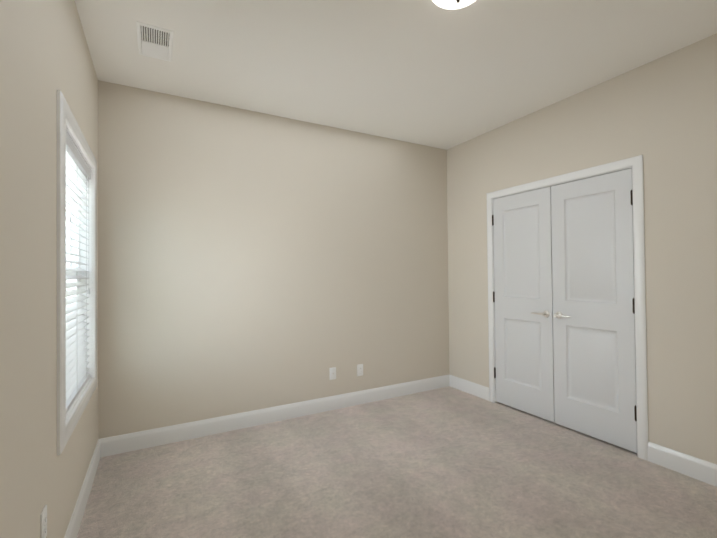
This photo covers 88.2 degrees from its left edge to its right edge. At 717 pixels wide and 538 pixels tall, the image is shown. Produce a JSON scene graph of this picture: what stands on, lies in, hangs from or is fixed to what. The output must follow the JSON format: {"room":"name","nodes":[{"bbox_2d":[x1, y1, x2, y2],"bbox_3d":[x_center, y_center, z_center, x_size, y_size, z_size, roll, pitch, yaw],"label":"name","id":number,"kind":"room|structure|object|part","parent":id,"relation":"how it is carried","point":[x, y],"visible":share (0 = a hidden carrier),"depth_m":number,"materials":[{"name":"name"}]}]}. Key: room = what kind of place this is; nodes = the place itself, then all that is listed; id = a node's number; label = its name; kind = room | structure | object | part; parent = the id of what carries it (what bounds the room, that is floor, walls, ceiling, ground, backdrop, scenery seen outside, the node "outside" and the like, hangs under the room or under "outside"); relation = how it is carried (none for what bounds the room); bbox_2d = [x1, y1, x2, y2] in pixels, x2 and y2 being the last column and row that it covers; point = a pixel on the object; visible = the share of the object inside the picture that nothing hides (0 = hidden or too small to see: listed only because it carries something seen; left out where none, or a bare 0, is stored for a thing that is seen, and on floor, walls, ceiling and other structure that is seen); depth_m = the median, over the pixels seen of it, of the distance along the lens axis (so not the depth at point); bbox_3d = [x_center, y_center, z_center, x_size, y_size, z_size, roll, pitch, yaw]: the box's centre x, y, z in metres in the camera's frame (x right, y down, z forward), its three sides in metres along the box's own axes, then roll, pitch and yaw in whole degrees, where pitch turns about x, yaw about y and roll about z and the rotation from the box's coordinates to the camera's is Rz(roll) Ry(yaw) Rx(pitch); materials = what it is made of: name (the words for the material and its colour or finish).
{"room":"empty bedroom","nodes":[
{"label":"empty bedroom","id":0,"kind":"room"},
{"bbox_2d":[0,0,97,537],"bbox_3d":[-1.027,-0.040,0.967,0.140,2.740,3.850,0,-1,-29],"label":"wall","id":1,"kind":"structure","parent":0,"point":[45,55],"depth_m":1.28,"materials":[{"name":"beige paint"}]},
{"bbox_2d":[40,504,46,537],"bbox_3d":[-1.155,0.941,1.359,0.008,0.115,0.070,0,-1,-29],"label":"duplex electrical outlet","id":2,"kind":"object","parent":1,"relation":"attached to","point":[43,524],"visible":1,"depth_m":1.35,"materials":[{"name":"white plastic"}]},
{"bbox_2d":[57,90,96,454],"bbox_3d":[-1.584,0.019,2.002,0.159,1.542,1.078,0,-1,-29],"label":"window","id":3,"kind":"structure","parent":1,"relation":"in","point":[67,422],"depth_m":1.77,"materials":[{"name":"white paint"}]},
{"bbox_2d":[66,176,78,305],"bbox_3d":[-1.620,0.019,1.982,0.072,1.362,0.898,0,-1,-29],"label":"window unit","id":4,"kind":"structure","parent":3,"relation":"attached to","point":[71,242],"depth_m":2.33,"materials":[{"name":"white glass"}]},
{"bbox_2d":[66,129,91,412],"bbox_3d":[-1.558,0.018,2.016,0.061,1.358,0.892,0,-1,-29],"label":"window blinds","id":5,"kind":"object","parent":3,"relation":"attached to","point":[78,169],"visible":0.56,"depth_m":2.09,"materials":[{"name":"grey plastic"}]},
{"bbox_2d":[64,438,103,537],"bbox_3d":[-0.946,1.265,0.989,0.015,0.130,3.850,0,-1,-29],"label":"baseboard","id":6,"kind":"structure","parent":1,"relation":"attached to","point":[78,512],"depth_m":2.09,"materials":[{"name":"white paint"}]},
{"bbox_2d":[98,80,448,438],"bbox_3d":[-0.459,-0.015,3.554,3.625,2.740,0.140,0,-1,-29],"label":"wall","id":7,"kind":"structure","parent":0,"point":[248,260],"depth_m":3.22,"materials":[{"name":"beige paint"}]},
{"bbox_2d":[104,375,447,456],"bbox_3d":[-0.396,1.289,3.479,3.315,0.130,0.015,0,-1,-29],"label":"baseboard","id":8,"kind":"structure","parent":7,"relation":"attached to","point":[118,444],"depth_m":3.20,"materials":[{"name":"white paint"}]},
{"bbox_2d":[329,367,335,379],"bbox_3d":[-0.245,1.008,3.565,0.070,0.115,0.016,0,-1,-29],"label":"outlet","id":9,"kind":"object","parent":7,"relation":"attached to","point":[332,373],"visible":1,"depth_m":3.57,"materials":[{"name":"white plastic"}]},
{"bbox_2d":[357,364,362,375],"bbox_3d":[0.017,1.015,3.714,0.070,0.115,0.008,0,-1,-29],"label":"duplex electrical outlet","id":10,"kind":"object","parent":7,"relation":"attached to","point":[359,369],"visible":1,"depth_m":3.71,"materials":[{"name":"white plastic"}]},
{"bbox_2d":[74,0,716,149],"bbox_3d":[0.816,-1.475,2.003,4.375,0.120,4.130,0,-1,-29],"label":"ceiling","id":11,"kind":"structure","parent":0,"point":[430,73],"depth_m":2.41,"materials":[{"name":"white paint"}]},
{"bbox_2d":[136,21,173,61],"bbox_3d":[-1.251,-1.387,2.278,0.190,0.010,0.348,0,-1,-29],"label":"ceiling vent","id":12,"kind":"object","parent":11,"relation":"in","point":[155,42],"visible":1,"depth_m":2.26,"materials":[{"name":"white metal"}]},
{"bbox_2d":[432,0,475,9],"bbox_3d":[0.490,-1.363,1.822,0.280,0.102,0.280,0,-1,-29],"label":"ceiling light","id":13,"kind":"object","parent":11,"relation":"attached to","point":[451,4],"visible":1,"depth_m":1.87,"materials":[{"name":"white glass"}]},
{"bbox_2d":[77,386,716,537],"bbox_3d":[0.843,1.384,1.969,4.375,0.120,4.130,0,-1,-29],"label":"floor","id":14,"kind":"structure","parent":0,"point":[448,462],"depth_m":2.30,"materials":[{"name":"carpet"}]},
{"bbox_2d":[447,33,716,463],"bbox_3d":[2.028,-0.049,2.644,0.140,2.740,3.850,0,-1,-29],"label":"wall","id":15,"kind":"structure","parent":0,"point":[659,115],"depth_m":2.52,"materials":[{"name":"beige paint"}]},
{"bbox_2d":[448,374,488,400],"bbox_3d":[1.198,1.280,4.003,0.015,0.130,0.550,0,-1,-29],"label":"baseboard","id":16,"kind":"structure","parent":15,"relation":"attached to","point":[478,390],"depth_m":3.99,"materials":[{"name":"white paint"}]},
{"bbox_2d":[492,190,636,420],"bbox_3d":[1.668,0.265,3.175,0.043,1.644,1.254,0,-1,-29],"label":"closet door hinge","id":17,"kind":"object","parent":15,"relation":"attached to","point":[633,302],"visible":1,"depth_m":2.63,"materials":[{"name":"black metal"}]},
{"bbox_2d":[493,168,636,452],"bbox_3d":[1.678,0.301,3.180,0.035,2.022,1.235,0,-1,-29],"label":"closet door","id":18,"kind":"structure","parent":15,"relation":"in","point":[565,249],"depth_m":3.04,"materials":[{"name":"white paint"}]},
{"bbox_2d":[486,155,647,460],"bbox_3d":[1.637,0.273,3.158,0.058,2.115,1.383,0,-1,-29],"label":"door frame","id":19,"kind":"structure","parent":15,"relation":"in","point":[635,163],"depth_m":2.60,"materials":[{"name":"white paint"}]},
{"bbox_3d":[1.638,0.391,3.156,0.058,0.063,0.360,0,-1,-29],"label":"knob","id":20,"kind":"part","parent":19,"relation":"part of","materials":[{"name":"silver metal"}]},
{"bbox_2d":[648,441,716,486],"bbox_3d":[2.440,1.241,1.739,0.015,0.130,1.847,0,-1,-29],"label":"baseboard","id":21,"kind":"structure","parent":15,"relation":"attached to","point":[688,465],"depth_m":2.37,"materials":[{"name":"white paint"}]}
]}

